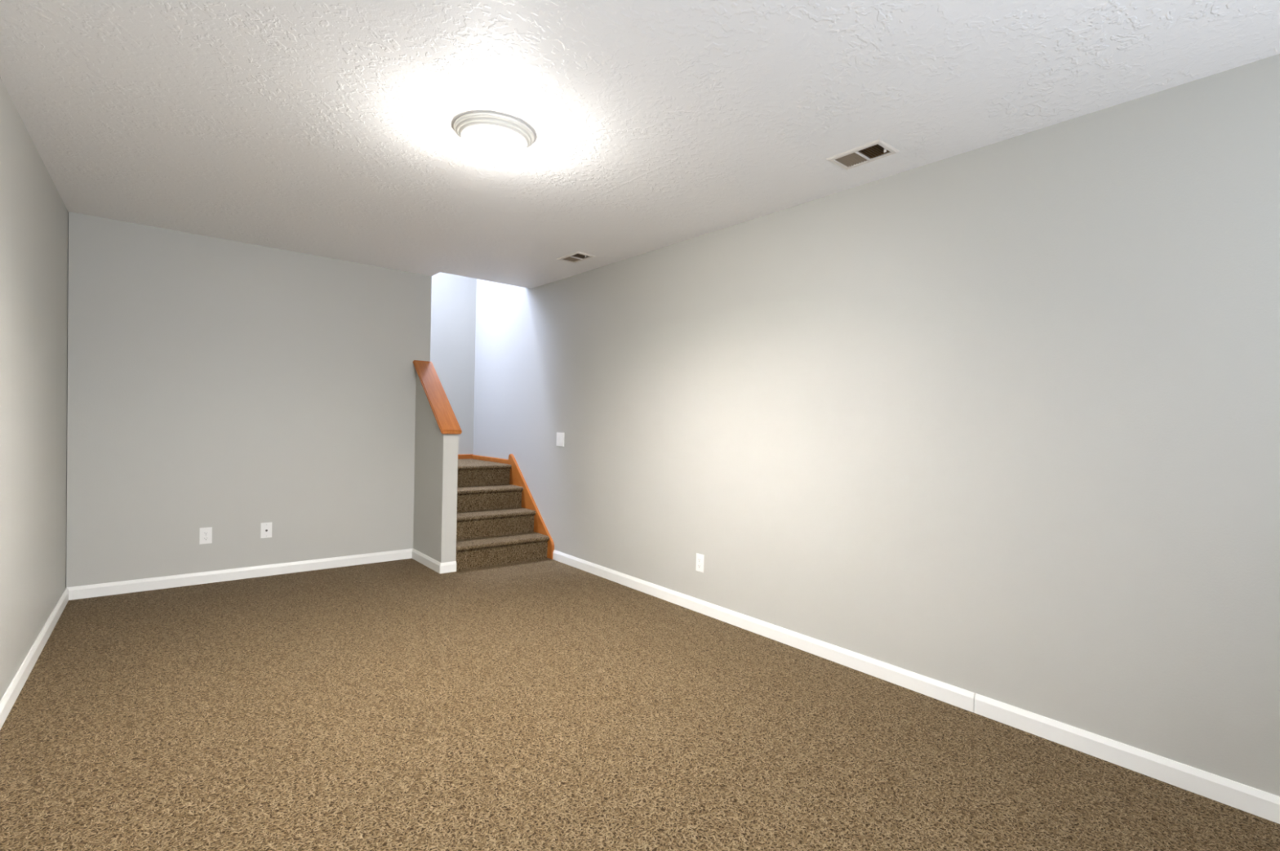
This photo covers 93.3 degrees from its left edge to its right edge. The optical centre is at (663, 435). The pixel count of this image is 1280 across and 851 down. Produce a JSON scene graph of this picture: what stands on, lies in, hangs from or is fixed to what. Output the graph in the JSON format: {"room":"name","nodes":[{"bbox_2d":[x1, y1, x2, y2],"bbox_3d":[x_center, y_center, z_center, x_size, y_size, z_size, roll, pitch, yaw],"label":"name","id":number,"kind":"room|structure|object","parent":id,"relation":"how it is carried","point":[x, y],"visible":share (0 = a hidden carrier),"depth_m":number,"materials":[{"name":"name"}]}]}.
{"room":"finished basement","nodes":[
{"label":"finished basement","id":0,"kind":"room"},
{"bbox_2d":[0,76,68,700],"bbox_3d":[-1.636,-0.072,1.122,0.120,2.440,7.043,1,1,-39],"label":"wall","id":1,"kind":"structure","parent":0,"point":[34,215],"depth_m":2.75,"materials":[{"name":"grey paint"}]},
{"bbox_2d":[0,586,68,728],"bbox_3d":[-1.578,1.109,1.144,0.013,0.081,6.923,1,1,-39],"label":"baseboard","id":2,"kind":"structure","parent":1,"relation":"attached to","point":[7,700],"depth_m":2.76,"materials":[{"name":"white wood"}]},
{"bbox_2d":[66,211,431,586],"bbox_3d":[-2.933,-0.172,4.570,2.248,2.440,0.117,1,1,-41],"label":"wall","id":3,"kind":"structure","parent":0,"point":[232,388],"depth_m":4.34,"materials":[{"name":"grey paint"}]},
{"bbox_2d":[199,526,212,543],"bbox_3d":[-3.235,0.709,4.264,0.070,0.114,0.008,1,1,-41],"label":"power outlet","id":4,"kind":"object","parent":3,"relation":"attached to","point":[206,533],"visible":1,"depth_m":4.26,"materials":[{"name":"white plastic"}]},
{"bbox_2d":[202,536,208,540],"bbox_3d":[-3.233,0.728,4.263,0.034,0.027,0.002,1,1,-41],"label":"receptacle","id":5,"kind":"object","parent":4,"relation":"attached to","point":[204,538],"depth_m":4.26,"materials":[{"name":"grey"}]},
{"bbox_2d":[203,530,208,534],"bbox_3d":[-3.232,0.689,4.262,0.034,0.027,0.002,1,1,-41],"label":"receptacle","id":6,"kind":"object","parent":4,"relation":"attached to","point":[205,532],"depth_m":4.26,"materials":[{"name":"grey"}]},
{"bbox_2d":[66,548,412,599],"bbox_3d":[-2.966,1.009,4.505,2.132,0.081,0.013,1,1,-41],"label":"baseboard","id":7,"kind":"structure","parent":3,"relation":"attached to","point":[190,579],"depth_m":4.35,"materials":[{"name":"white wood"}]},
{"bbox_2d":[260,521,271,537],"bbox_3d":[-2.959,0.707,4.498,0.070,0.114,0.014,1,1,-41],"label":"cable plate","id":8,"kind":"object","parent":3,"relation":"attached to","point":[266,527],"visible":1,"depth_m":4.50,"materials":[{"name":"white plastic"}]},
{"bbox_2d":[412,372,457,573],"bbox_3d":[-1.886,0.232,4.973,0.130,1.670,0.664,1,1,-41],"label":"wall","id":9,"kind":"structure","parent":0,"point":[436,452],"depth_m":4.85,"materials":[{"name":"grey paint"}]},
{"bbox_2d":[413,360,462,434],"bbox_3d":[-1.864,-0.327,4.955,0.165,0.613,0.684,1,1,-41],"label":"handrail cap","id":10,"kind":"object","parent":9,"relation":"attached to","point":[444,415],"visible":1,"depth_m":4.92,"materials":[{"name":"brown wood"}]},
{"bbox_2d":[440,560,456,573],"bbox_3d":[-1.695,1.036,4.743,0.130,0.081,0.013,1,1,-41],"label":"baseboard","id":11,"kind":"structure","parent":9,"relation":"attached to","point":[447,566],"depth_m":4.74,"materials":[{"name":"white wood"}]},
{"bbox_2d":[430,271,476,453],"bbox_3d":[-3.499,-1.433,5.404,3.735,4.900,0.120,1,1,-41],"label":"wall","id":12,"kind":"structure","parent":0,"point":[453,297],"depth_m":6.46,"materials":[{"name":"grey paint"}]},
{"bbox_2d":[457,453,472,458],"bbox_3d":[-2.406,0.228,6.327,0.851,0.052,0.012,1,1,-41],"label":"trim","id":13,"kind":"structure","parent":12,"relation":"attached to","point":[460,455],"depth_m":6.54,"materials":[{"name":"brown wood"}]},
{"bbox_2d":[0,557,1279,850],"bbox_3d":[-0.928,1.192,2.393,3.935,0.100,8.200,1,1,-41],"label":"floor","id":14,"kind":"structure","parent":0,"point":[544,704],"depth_m":2.29,"materials":[{"name":"brown carpet"}]},
{"bbox_2d":[455,453,554,570],"bbox_3d":[-1.845,0.616,5.672,0.849,0.879,1.759,1,1,-41],"label":"staircase","id":15,"kind":"structure","parent":14,"relation":"on","point":[500,521],"depth_m":5.36,"materials":[{"name":"brown carpet"}]},
{"bbox_2d":[0,0,1279,288],"bbox_3d":[-0.524,-1.288,1.950,3.935,0.016,7.158,1,1,-41],"label":"ceiling","id":16,"kind":"structure","parent":0,"point":[325,128],"depth_m":2.30,"materials":[{"name":"white paint"}]},
{"bbox_2d":[453,111,534,168],"bbox_3d":[-0.722,-1.220,2.576,0.331,0.154,0.331,1,1,-41],"label":"ceiling lamp","id":17,"kind":"object","parent":16,"relation":"attached to","point":[495,140],"visible":1,"depth_m":2.49,"materials":[{"name":"white glass"}]},
{"bbox_2d":[557,251,595,262],"bbox_3d":[-0.653,-1.450,4.515,0.162,0.266,0.278,1,1,-41],"label":"ceiling vent","id":18,"kind":"object","parent":16,"relation":"in","point":[575,257],"visible":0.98,"depth_m":4.51,"materials":[{"name":"white metal"}]},
{"bbox_2d":[826,138,899,169],"bbox_3d":[0.895,-1.376,2.707,0.168,0.266,0.266,1,1,-41],"label":"ceiling vent","id":19,"kind":"object","parent":16,"relation":"in","point":[878,148],"visible":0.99,"depth_m":2.72,"materials":[{"name":"white metal"}]},
{"bbox_2d":[472,53,1279,795],"bbox_3d":[0.589,-1.294,3.596,0.100,4.900,8.200,1,1,-41],"label":"wall","id":20,"kind":"structure","parent":0,"point":[1000,420],"depth_m":2.59,"materials":[{"name":"grey paint"}]},
{"bbox_2d":[472,454,508,463],"bbox_3d":[-1.803,0.247,6.269,0.012,0.046,0.888,1,1,-41],"label":"trim","id":21,"kind":"structure","parent":20,"relation":"attached to","point":[474,456],"depth_m":6.24,"materials":[{"name":"brown wood"}]},
{"bbox_2d":[555,431,564,446],"bbox_3d":[-0.895,0.034,5.221,0.008,0.120,0.124,1,1,-41],"label":"light switch","id":22,"kind":"object","parent":20,"relation":"attached to","point":[560,436],"visible":1,"depth_m":5.21,"materials":[{"name":"white plastic"}]},
{"bbox_2d":[695,552,704,572],"bbox_3d":[0.233,0.825,3.903,0.008,0.114,0.070,1,1,-41],"label":"power outlet","id":23,"kind":"object","parent":20,"relation":"attached to","point":[700,557],"visible":1,"depth_m":3.90,"materials":[{"name":"white plastic"}]},
{"bbox_2d":[552,549,1279,823],"bbox_3d":[1.058,1.142,2.939,0.014,0.081,6.200,1,1,-41],"label":"baseboard","id":24,"kind":"structure","parent":20,"relation":"attached to","point":[1261,803],"depth_m":2.54,"materials":[{"name":"white wood"}]}
]}

